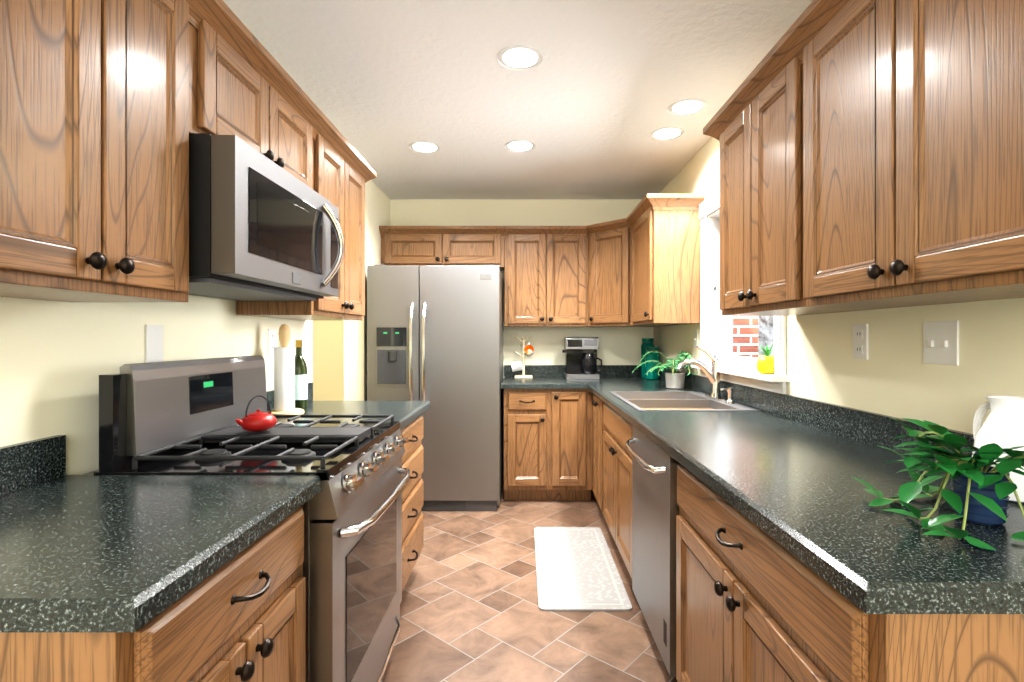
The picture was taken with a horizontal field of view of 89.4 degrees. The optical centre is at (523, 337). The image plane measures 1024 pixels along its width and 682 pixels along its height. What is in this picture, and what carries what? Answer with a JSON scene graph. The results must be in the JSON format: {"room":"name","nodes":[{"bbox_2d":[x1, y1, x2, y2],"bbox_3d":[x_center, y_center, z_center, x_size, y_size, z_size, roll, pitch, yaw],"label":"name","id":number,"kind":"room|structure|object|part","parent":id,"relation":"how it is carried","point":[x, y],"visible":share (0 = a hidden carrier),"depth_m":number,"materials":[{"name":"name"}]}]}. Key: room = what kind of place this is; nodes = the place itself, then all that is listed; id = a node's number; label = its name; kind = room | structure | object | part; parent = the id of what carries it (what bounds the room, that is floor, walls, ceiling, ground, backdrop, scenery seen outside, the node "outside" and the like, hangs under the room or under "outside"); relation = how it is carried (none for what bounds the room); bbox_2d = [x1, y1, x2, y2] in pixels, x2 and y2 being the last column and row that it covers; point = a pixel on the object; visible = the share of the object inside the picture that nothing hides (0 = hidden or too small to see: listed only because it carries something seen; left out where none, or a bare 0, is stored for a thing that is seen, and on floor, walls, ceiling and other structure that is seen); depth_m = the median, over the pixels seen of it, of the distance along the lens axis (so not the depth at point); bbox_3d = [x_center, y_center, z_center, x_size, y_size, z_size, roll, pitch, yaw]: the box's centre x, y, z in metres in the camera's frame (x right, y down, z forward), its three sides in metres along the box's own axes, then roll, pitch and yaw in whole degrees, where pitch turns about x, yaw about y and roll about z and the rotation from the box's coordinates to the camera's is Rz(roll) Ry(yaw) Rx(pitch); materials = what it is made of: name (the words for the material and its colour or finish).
{"room":"kitchen","nodes":[
{"label":"kitchen","id":0,"kind":"room"},
{"bbox_2d":[0,180,389,474],"bbox_3d":[-1.245,0.025,1.173,0.150,2.470,6.745,0,0,0],"label":"wall","id":1,"kind":"structure","parent":0,"point":[57,358],"depth_m":1.42,"materials":[{"name":"beige paint"}]},
{"bbox_2d":[145,325,162,362],"bbox_3d":[-1.165,0.020,1.635,0.007,0.118,0.072,0,0,0],"label":"electrical outlet","id":2,"kind":"object","parent":1,"relation":"attached to","point":[153,343],"visible":0.88,"depth_m":1.63,"materials":[{"name":"white plastic"}]},
{"bbox_2d":[0,382,311,493],"bbox_3d":[-1.157,0.295,1.748,0.020,0.099,2.144,0,0,0],"label":"backsplash","id":3,"kind":"structure","parent":1,"relation":"attached to","point":[24,463],"depth_m":1.21,"materials":[{"name":"black stone"}]},
{"bbox_2d":[0,0,376,319],"bbox_3d":[-0.986,-0.495,1.760,0.363,0.810,2.156,0,0,0],"label":"wall cabinet","id":4,"kind":"object","parent":1,"relation":"attached to","point":[107,107],"visible":0.94,"depth_m":1.13,"materials":[{"name":"brown wood"}]},
{"bbox_3d":[-0.837,-0.476,0.901,0.050,0.728,0.266,0,0,0],"label":"door","id":5,"kind":"part","parent":4,"relation":"part of","materials":[{"name":"brown wood"}]},
{"bbox_3d":[-0.837,-0.476,1.173,0.050,0.728,0.264,0,0,0],"label":"door","id":6,"kind":"part","parent":4,"relation":"part of","materials":[{"name":"brown wood"}]},
{"bbox_3d":[-0.986,-0.855,1.760,0.363,0.090,2.156,0,0,0],"label":"crown","id":7,"kind":"part","parent":4,"relation":"part of","materials":[{"name":"brown wood"}]},
{"bbox_3d":[-0.837,-0.698,1.539,0.050,0.285,0.348,0,0,0],"label":"door","id":8,"kind":"part","parent":4,"relation":"part of","materials":[{"name":"brown wood"}]},
{"bbox_3d":[-0.837,-0.698,1.896,0.050,0.285,0.348,0,0,0],"label":"door","id":9,"kind":"part","parent":4,"relation":"part of","materials":[{"name":"brown wood"}]},
{"bbox_3d":[-0.837,-0.476,2.283,0.050,0.728,0.306,0,0,0],"label":"door","id":10,"kind":"part","parent":4,"relation":"part of","materials":[{"name":"brown wood"}]},
{"bbox_3d":[-0.837,-0.476,2.598,0.050,0.728,0.308,0,0,0],"label":"door","id":11,"kind":"part","parent":4,"relation":"part of","materials":[{"name":"brown wood"}]},
{"bbox_2d":[188,133,344,300],"bbox_3d":[-0.922,-0.336,1.718,0.485,0.382,0.761,0,0,0],"label":"over-the-range microwave","id":12,"kind":"object","parent":1,"relation":"attached to","point":[262,227],"visible":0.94,"depth_m":1.47,"materials":[{"name":"silver metal"}]},
{"bbox_3d":[-0.715,-0.341,1.939,0.072,0.308,0.072,0,0,0],"label":"handle","id":13,"kind":"part","parent":12,"relation":"part of","materials":[{"name":"silver metal"}]},
{"bbox_2d":[268,329,275,354],"bbox_3d":[-1.165,0.020,2.400,0.009,0.118,0.072,0,0,0],"label":"electrical outlet","id":14,"kind":"object","parent":1,"relation":"attached to","point":[271,339],"visible":0.85,"depth_m":2.39,"materials":[{"name":"white plastic"}]},
{"bbox_2d":[313,199,652,480],"bbox_3d":[-0.680,0.025,4.620,3.940,2.470,0.150,0,0,0],"label":"wall","id":15,"kind":"structure","parent":0,"point":[619,345],"depth_m":4.54,"materials":[{"name":"beige paint"}]},
{"bbox_2d":[379,194,704,326],"bbox_3d":[-0.015,-0.495,3.892,2.304,0.810,1.300,0,0,0],"label":"wall cabinet","id":16,"kind":"object","parent":15,"relation":"attached to","point":[638,265],"visible":1,"depth_m":4.18,"materials":[{"name":"brown wood"}]},
{"bbox_3d":[-0.901,-0.720,4.212,0.472,0.240,0.050,0,0,0],"label":"door","id":17,"kind":"part","parent":16,"relation":"part of","materials":[{"name":"brown wood"}]},
{"bbox_3d":[-0.421,-0.720,4.212,0.472,0.240,0.050,0,0,0],"label":"door","id":18,"kind":"part","parent":16,"relation":"part of","materials":[{"name":"brown wood"}]},
{"bbox_3d":[0.028,-0.476,4.212,0.309,0.728,0.050,0,0,0],"label":"door","id":19,"kind":"part","parent":16,"relation":"part of","materials":[{"name":"brown wood"}]},
{"bbox_3d":[-0.015,-0.855,3.740,2.304,0.090,0.995,0,0,0],"label":"crown","id":20,"kind":"part","parent":16,"relation":"part of","materials":[{"name":"brown wood"}]},
{"bbox_3d":[0.348,-0.476,4.212,0.317,0.728,0.050,0,0,0],"label":"door","id":21,"kind":"part","parent":16,"relation":"part of","materials":[{"name":"brown wood"}]},
{"bbox_3d":[0.662,-0.476,4.067,0.371,0.728,0.050,0,0,45],"label":"door","id":22,"kind":"part","parent":16,"relation":"part of","materials":[{"name":"brown wood"}]},
{"bbox_3d":[0.807,-0.476,3.620,0.050,0.728,0.584,0,0,0],"label":"door","id":23,"kind":"part","parent":16,"relation":"part of","materials":[{"name":"brown wood"}]},
{"bbox_2d":[505,365,640,376],"bbox_3d":[0.473,0.295,4.532,1.288,0.099,0.020,0,0,0],"label":"backsplash","id":24,"kind":"structure","parent":15,"relation":"attached to","point":[534,370],"depth_m":4.52,"materials":[{"name":"black stone"}]},
{"bbox_2d":[223,0,812,198],"bbox_3d":[-0.680,-1.250,1.173,3.940,0.080,7.045,0,0,0],"label":"ceiling","id":25,"kind":"structure","parent":0,"point":[593,96],"depth_m":2.44,"materials":[{"name":"white paint"}]},
{"bbox_2d":[409,141,439,152],"bbox_3d":[-0.627,-1.207,3.290,0.196,0.004,0.196,0,0,0],"label":"recessed light","id":26,"kind":"object","parent":25,"relation":"in","point":[424,147],"visible":1,"depth_m":3.29,"materials":[{"name":"white glass"}]},
{"bbox_2d":[497,45,542,70],"bbox_3d":[-0.015,-1.207,2.240,0.196,0.004,0.196,0,0,0],"label":"recessed light","id":27,"kind":"object","parent":25,"relation":"in","point":[519,57],"visible":1,"depth_m":2.24,"materials":[{"name":"white glass"}]},
{"bbox_2d":[505,140,535,151],"bbox_3d":[-0.022,-1.207,3.270,0.196,0.004,0.196,0,0,0],"label":"recessed light","id":28,"kind":"object","parent":25,"relation":"in","point":[519,146],"visible":1,"depth_m":3.27,"materials":[{"name":"white glass"}]},
{"bbox_2d":[650,127,684,139],"bbox_3d":[0.853,-1.207,3.070,0.196,0.004,0.196,0,0,0],"label":"recessed light","id":29,"kind":"object","parent":25,"relation":"in","point":[667,133],"visible":1,"depth_m":3.06,"materials":[{"name":"white glass"}]},
{"bbox_2d":[668,99,706,115],"bbox_3d":[0.861,-1.207,2.720,0.196,0.004,0.196,0,0,0],"label":"recessed light","id":30,"kind":"object","parent":25,"relation":"in","point":[686,107],"visible":1,"depth_m":2.72,"materials":[{"name":"white"}]},
{"bbox_2d":[380,481,677,681],"bbox_3d":[-0.680,1.290,1.173,3.940,0.060,7.045,0,0,0],"label":"floor","id":31,"kind":"structure","parent":0,"point":[470,611],"depth_m":2.32,"materials":[{"name":"tile"}]},
{"bbox_2d":[0,506,305,681],"bbox_3d":[-0.850,0.822,0.998,0.635,0.875,0.597,0,0,0],"label":"base cabinet","id":32,"kind":"object","parent":31,"relation":"on","point":[247,623],"depth_m":0.90,"materials":[{"name":"brown wood"}]},
{"bbox_2d":[0,474,320,633],"bbox_3d":[-0.837,0.364,0.986,0.660,0.040,0.621,0,0,0],"label":"countertop","id":33,"kind":"structure","parent":32,"relation":"on","point":[80,554],"depth_m":0.89,"materials":[{"name":"black stone"}]},
{"bbox_3d":[-0.527,0.855,0.862,0.050,0.540,0.264,0,0,0],"label":"door","id":34,"kind":"part","parent":32,"relation":"part of","materials":[{"name":"brown wood"}]},
{"bbox_3d":[-0.525,0.485,0.999,0.054,0.140,0.537,0,0,0],"label":"drawer","id":35,"kind":"part","parent":32,"relation":"part of","materials":[{"name":"brown wood"}]},
{"bbox_3d":[-0.527,0.855,1.135,0.050,0.540,0.264,0,0,0],"label":"door","id":36,"kind":"part","parent":32,"relation":"part of","materials":[{"name":"brown wood"}]},
{"bbox_2d":[82,355,409,681],"bbox_3d":[-0.786,0.665,1.680,0.744,1.190,0.754,0,0,0],"label":"range","id":37,"kind":"object","parent":31,"relation":"on","point":[179,417],"visible":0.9,"depth_m":1.48,"materials":[{"name":"silver metal"}]},
{"bbox_2d":[235,395,276,430],"bbox_3d":[-0.850,0.241,1.656,0.106,0.111,0.113,0,0,0],"label":"teapot","id":38,"kind":"object","parent":37,"relation":"on","point":[258,420],"visible":1,"depth_m":1.63,"materials":[{"name":"red ceramic"}]},
{"bbox_3d":[-0.850,0.219,1.660,0.050,0.068,0.070,0,0,0],"label":"handle","id":39,"kind":"part","parent":38,"relation":"part of","materials":[{"name":"black metal"}]},
{"bbox_3d":[-0.454,0.799,1.680,0.082,0.594,0.657,0,0,0],"label":"handle","id":40,"kind":"part","parent":37,"relation":"part of","materials":[{"name":"silver metal"}]},
{"bbox_3d":[-0.462,0.396,1.680,0.045,0.054,0.608,0,0,0],"label":"knob","id":41,"kind":"part","parent":37,"relation":"part of","materials":[{"name":"silver metal"}]},
{"bbox_2d":[400,414,422,590],"bbox_3d":[-0.850,0.822,2.432,0.635,0.875,0.736,0,0,0],"label":"base cabinet","id":42,"kind":"object","parent":31,"relation":"on","point":[412,493],"depth_m":2.48,"materials":[{"name":"brown wood"}]},
{"bbox_2d":[276,398,429,429],"bbox_3d":[-0.837,0.364,2.442,0.660,0.040,0.756,0,0,0],"label":"countertop","id":43,"kind":"structure","parent":42,"relation":"on","point":[406,412],"depth_m":2.47,"materials":[{"name":"grey stone"}]},
{"bbox_2d":[267,324,303,414],"bbox_3d":[-1.062,0.142,2.300,0.164,0.404,0.164,0,0,0],"label":"paper towel","id":44,"kind":"object","parent":43,"relation":"on","point":[284,379],"visible":0.9,"depth_m":2.27,"materials":[{"name":"white paper"}]},
{"bbox_2d":[295,340,307,408],"bbox_3d":[-1.085,0.178,2.500,0.079,0.331,0.079,0,0,0],"label":"wine bottle","id":45,"kind":"object","parent":43,"relation":"on","point":[301,385],"visible":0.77,"depth_m":2.48,"materials":[{"name":"green glass"}]},
{"bbox_3d":[-0.525,1.030,2.432,0.054,0.190,0.667,0,0,0],"label":"drawer","id":46,"kind":"part","parent":42,"relation":"part of","materials":[{"name":"brown wood"}]},
{"bbox_3d":[-0.525,0.830,2.432,0.054,0.150,0.667,0,0,0],"label":"drawer","id":47,"kind":"part","parent":42,"relation":"part of","materials":[{"name":"brown wood"}]},
{"bbox_3d":[-0.525,0.650,2.432,0.054,0.150,0.667,0,0,0],"label":"drawer","id":48,"kind":"part","parent":42,"relation":"part of","materials":[{"name":"brown wood"}]},
{"bbox_3d":[-0.525,0.480,2.432,0.054,0.130,0.667,0,0,0],"label":"drawer","id":49,"kind":"part","parent":42,"relation":"part of","materials":[{"name":"brown wood"}]},
{"bbox_2d":[367,265,502,510],"bbox_3d":[-0.650,0.366,4.070,0.950,1.787,0.870,0,0,0],"label":"fridge","id":50,"kind":"object","parent":31,"relation":"on","point":[435,336],"visible":0.73,"depth_m":3.72,"materials":[{"name":"silver metal"}]},
{"bbox_3d":[-0.750,0.120,3.678,0.116,0.747,0.088,0,0,0],"label":"handle","id":51,"kind":"part","parent":50,"relation":"part of","materials":[{"name":"silver metal"}]},
{"bbox_2d":[504,389,588,499],"bbox_3d":[0.185,0.822,4.224,0.672,0.875,0.635,0,0,0],"label":"base cabinet","id":52,"kind":"object","parent":31,"relation":"on","point":[546,431],"depth_m":3.92,"materials":[{"name":"brown wood"}]},
{"bbox_3d":[0.028,0.485,3.900,0.295,0.140,0.054,0,0,0],"label":"drawer","id":53,"kind":"part","parent":52,"relation":"part of","materials":[{"name":"brown wood"}]},
{"bbox_3d":[0.028,0.855,3.902,0.295,0.540,0.050,0,0,0],"label":"door","id":54,"kind":"part","parent":52,"relation":"part of","materials":[{"name":"brown wood"}]},
{"bbox_2d":[501,377,584,388],"bbox_3d":[0.153,0.364,4.212,0.647,0.040,0.660,0,0,0],"label":"countertop","id":55,"kind":"structure","parent":52,"relation":"on","point":[508,382],"depth_m":3.89,"materials":[{"name":"grey stone"}]},
{"bbox_2d":[511,336,533,377],"bbox_3d":[-0.009,0.168,4.392,0.194,0.353,0.181,0,0,0],"label":"mug tree","id":56,"kind":"object","parent":55,"relation":"on","point":[528,350],"visible":1,"depth_m":4.38,"materials":[{"name":"beige wood"}]},
{"bbox_3d":[0.344,0.770,3.902,0.257,0.710,0.050,0,0,0],"label":"door","id":57,"kind":"part","parent":52,"relation":"part of","materials":[{"name":"brown wood"}]},
{"bbox_2d":[534,527,631,610],"bbox_3d":[0.287,1.255,2.895,0.435,0.010,1.030,0,0,0],"label":"rug","id":58,"kind":"object","parent":31,"relation":"on","point":[576,569],"visible":0.96,"depth_m":2.75,"materials":[{"name":"white fabric"}]},
{"bbox_2d":[593,397,600,508],"bbox_3d":[0.820,0.822,3.504,0.635,0.875,0.412,0,0,0],"label":"base cabinet","id":59,"kind":"object","parent":31,"relation":"on","point":[596,404],"depth_m":3.51,"materials":[{"name":"brown wood"}]},
{"bbox_3d":[0.497,0.770,3.616,0.050,0.710,0.187,0,0,0],"label":"door","id":60,"kind":"part","parent":59,"relation":"part of","materials":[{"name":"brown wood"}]},
{"bbox_3d":[0.497,0.770,3.422,0.050,0.710,0.185,0,0,0],"label":"door","id":61,"kind":"part","parent":59,"relation":"part of","materials":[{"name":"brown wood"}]},
{"bbox_2d":[601,401,668,578],"bbox_3d":[0.820,0.822,2.827,0.635,0.875,0.942,0,0,0],"label":"base cabinet","id":62,"kind":"object","parent":31,"relation":"on","point":[616,461],"depth_m":2.77,"materials":[{"name":"brown wood"}]},
{"bbox_3d":[0.497,0.855,3.049,0.050,0.540,0.433,0,0,0],"label":"door","id":63,"kind":"part","parent":62,"relation":"part of","materials":[{"name":"brown wood"}]},
{"bbox_3d":[0.512,0.485,2.828,0.020,0.140,0.874,0,0,0],"label":"drawer","id":64,"kind":"part","parent":62,"relation":"part of","materials":[{"name":"brown wood"}]},
{"bbox_3d":[0.497,0.855,2.607,0.050,0.540,0.433,0,0,0],"label":"door","id":65,"kind":"part","parent":62,"relation":"part of","materials":[{"name":"brown wood"}]},
{"bbox_2d":[625,425,678,675],"bbox_3d":[0.777,0.825,2.048,0.686,0.871,0.602,0,0,0],"label":"dishwasher","id":66,"kind":"object","parent":31,"relation":"on","point":[655,508],"visible":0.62,"depth_m":1.92,"materials":[{"name":"silver metal"}]},
{"bbox_3d":[0.466,0.467,2.048,0.064,0.037,0.524,0,0,0],"label":"handle","id":67,"kind":"part","parent":66,"relation":"part of","materials":[{"name":"silver metal"}]},
{"bbox_2d":[672,457,1023,681],"bbox_3d":[0.820,0.822,1.242,0.635,0.875,0.995,0,0,0],"label":"base cabinet","id":68,"kind":"object","parent":31,"relation":"on","point":[746,611],"depth_m":1.01,"materials":[{"name":"brown wood"}]},
{"bbox_3d":[0.497,0.855,1.476,0.050,0.540,0.458,0,0,0],"label":"door","id":69,"kind":"part","parent":68,"relation":"part of","materials":[{"name":"brown wood"}]},
{"bbox_3d":[0.495,0.485,1.242,0.054,0.140,0.925,0,0,0],"label":"drawer","id":70,"kind":"part","parent":68,"relation":"part of","materials":[{"name":"brown wood"}]},
{"bbox_3d":[0.497,0.855,1.009,0.050,0.540,0.458,0,0,0],"label":"door","id":71,"kind":"part","parent":68,"relation":"part of","materials":[{"name":"brown wood"}]},
{"bbox_2d":[581,377,1023,616],"bbox_3d":[0.807,0.364,2.631,0.661,0.040,3.822,0,0,0],"label":"countertop","id":72,"kind":"structure","parent":68,"relation":"on","point":[794,481],"depth_m":1.04,"materials":[{"name":"black stone"}]},
{"bbox_2d":[562,337,601,378],"bbox_3d":[0.493,0.172,4.380,0.337,0.345,0.240,0,0,0],"label":"coffee maker","id":73,"kind":"object","parent":72,"relation":"on","point":[581,357],"visible":1,"depth_m":4.30,"materials":[{"name":"black plastic"}]},
{"bbox_2d":[641,338,654,377],"bbox_3d":[1.055,0.175,4.395,0.112,0.337,0.112,0,0,0],"label":"jar","id":74,"kind":"object","parent":72,"relation":"on","point":[647,342],"visible":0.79,"depth_m":4.36,"materials":[{"name":"green glass"}]},
{"bbox_2d":[645,347,659,379],"bbox_3d":[1.058,0.210,4.245,0.116,0.267,0.116,0,0,0],"label":"jar","id":75,"kind":"object","parent":72,"relation":"on","point":[652,375],"visible":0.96,"depth_m":4.20,"materials":[{"name":"green glass"}]},
{"bbox_2d":[632,350,700,388],"bbox_3d":[0.928,0.216,3.497,0.354,0.256,0.585,0,0,0],"label":"potted plant","id":76,"kind":"object","parent":72,"relation":"on","point":[675,379],"visible":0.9,"depth_m":3.45,"materials":[{"name":"green plant"}]},
{"bbox_2d":[664,371,685,388],"bbox_3d":[1.025,0.291,3.500,0.132,0.105,0.131,0,0,0],"label":"pot","id":77,"kind":"object","parent":72,"relation":"on","point":[672,381],"depth_m":3.45,"materials":[{"name":"grey ceramic"}]},
{"bbox_2d":[609,389,756,408],"bbox_3d":[0.825,0.435,2.840,0.569,0.190,0.844,0,0,0],"label":"sink","id":78,"kind":"object","parent":72,"relation":"in","point":[639,398],"depth_m":2.83,"materials":[{"name":"silver metal"}]},
{"bbox_2d":[676,346,734,403],"bbox_3d":[0.970,0.194,2.822,0.252,0.292,0.349,0,0,0],"label":"faucet","id":79,"kind":"object","parent":72,"relation":"on","point":[713,375],"visible":1,"depth_m":2.85,"materials":[{"name":"silver metal"}]},
{"bbox_2d":[853,416,1023,550],"bbox_3d":[0.838,0.250,0.956,0.341,0.188,0.397,0,0,0],"label":"potted plant","id":80,"kind":"object","parent":72,"relation":"on","point":[982,489],"visible":0.96,"depth_m":0.94,"materials":[{"name":"green plant"}]},
{"bbox_3d":[0.860,0.295,0.975,0.087,0.097,0.086,0,0,0],"label":"pot","id":81,"kind":"part","parent":80,"relation":"part of","materials":[{"name":"blue ceramic"}]},
{"bbox_2d":[972,395,1023,502],"bbox_3d":[1.045,0.237,1.124,0.130,0.214,0.155,0,0,0],"label":"pitcher","id":82,"kind":"object","parent":72,"relation":"on","point":[1002,426],"visible":0.67,"depth_m":1.09,"materials":[{"name":"white ceramic"}]},
{"bbox_2d":[653,137,1023,433],"bbox_3d":[1.215,0.025,1.173,0.150,2.470,6.745,0,0,0],"label":"wall","id":83,"kind":"structure","parent":0,"point":[893,375],"depth_m":1.59,"materials":[{"name":"beige paint"}]},
{"bbox_2d":[694,330,697,347],"bbox_3d":[1.131,0.010,3.410,0.015,0.118,0.072,0,0,0],"label":"light switch","id":84,"kind":"object","parent":83,"relation":"attached to","point":[695,338],"visible":0.96,"depth_m":3.40,"materials":[{"name":"white plastic"}]},
{"bbox_2d":[660,367,973,462],"bbox_3d":[1.127,0.295,2.631,0.020,0.099,3.822,0,0,0],"label":"backsplash","id":85,"kind":"structure","parent":83,"relation":"attached to","point":[878,429],"depth_m":1.88,"materials":[{"name":"black stone"}]},
{"bbox_2d":[853,324,867,359],"bbox_3d":[1.134,0.015,1.745,0.009,0.118,0.072,0,0,0],"label":"electrical outlet","id":86,"kind":"object","parent":83,"relation":"attached to","point":[860,341],"visible":1,"depth_m":1.74,"materials":[{"name":"white plastic"}]},
{"bbox_2d":[703,0,1023,315],"bbox_3d":[0.956,-0.495,1.460,0.363,0.810,1.546,0,0,0],"label":"wall cabinet","id":87,"kind":"object","parent":83,"relation":"attached to","point":[871,154],"visible":1,"depth_m":1.20,"materials":[{"name":"brown wood"}]},
{"bbox_3d":[0.807,-0.476,2.001,0.050,0.728,0.293,0,0,0],"label":"door","id":88,"kind":"part","parent":87,"relation":"part of","materials":[{"name":"brown wood"}]},
{"bbox_3d":[0.807,-0.476,1.696,0.050,0.728,0.299,0,0,0],"label":"door","id":89,"kind":"part","parent":87,"relation":"part of","materials":[{"name":"brown wood"}]},
{"bbox_3d":[0.807,-0.476,1.322,0.050,0.728,0.366,0,0,0],"label":"door","id":90,"kind":"part","parent":87,"relation":"part of","materials":[{"name":"brown wood"}]},
{"bbox_3d":[0.807,-0.476,0.952,0.050,0.728,0.358,0,0,0],"label":"door","id":91,"kind":"part","parent":87,"relation":"part of","materials":[{"name":"brown wood"}]},
{"bbox_2d":[923,320,958,365],"bbox_3d":[1.131,0.015,1.410,0.015,0.118,0.115,0,0,0],"label":"light switch","id":92,"kind":"object","parent":83,"relation":"attached to","point":[941,342],"visible":1,"depth_m":1.40,"materials":[{"name":"white plastic"}]},
{"label":"outside","id":93,"kind":"structure","parent":0,"visible":0},
{"bbox_2d":[758,316,773,357],"bbox_3d":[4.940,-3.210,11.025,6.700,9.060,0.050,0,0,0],"label":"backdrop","id":94,"kind":"structure","parent":93,"point":[767,324],"depth_m":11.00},
{"bbox_3d":[4.790,1.330,4.000,7.000,0.020,20.000,0,0,0],"label":"ground","id":95,"kind":"structure","parent":93,"visible":0},
{"bbox_2d":[733,316,757,357],"bbox_3d":[1.695,-0.410,4.525,0.510,3.460,0.450,0,0,0],"label":"brick","id":96,"kind":"object","parent":95,"relation":"on","point":[749,333],"depth_m":4.30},
{"bbox_3d":[1.215,0.715,2.760,0.150,1.090,0.900,0,0,0],"label":"wall","id":97,"kind":"structure","parent":0,"visible":0},
{"bbox_2d":[690,192,789,393],"bbox_3d":[1.177,-0.287,2.760,0.225,1.108,1.090,0,0,0],"label":"window frame","id":98,"kind":"structure","parent":97,"relation":"attached to","point":[740,370],"depth_m":3.18,"materials":[{"name":"white"}]},
{"bbox_2d":[756,343,773,373],"bbox_3d":[1.109,0.094,2.355,0.095,0.142,0.094,0,0,0],"label":"succulent","id":99,"kind":"object","parent":98,"relation":"on","point":[764,364],"visible":0.98,"depth_m":2.33,"materials":[{"name":"yellow ceramic"}]},
{"bbox_2d":[756,355,773,373],"bbox_3d":[1.110,0.125,2.355,0.094,0.080,0.094,0,0,0],"label":"pot","id":100,"kind":"object","parent":98,"relation":"on","point":[765,364],"depth_m":2.32,"materials":[{"name":"yellow ceramic"}]},
{"bbox_2d":[717,218,773,356],"bbox_3d":[1.194,-0.295,2.760,0.003,0.870,0.840,0,0,0],"label":"window","id":101,"kind":"structure","parent":97,"relation":"in","point":[744,328],"depth_m":2.80,"materials":[{"name":"clear glass"}]}
]}

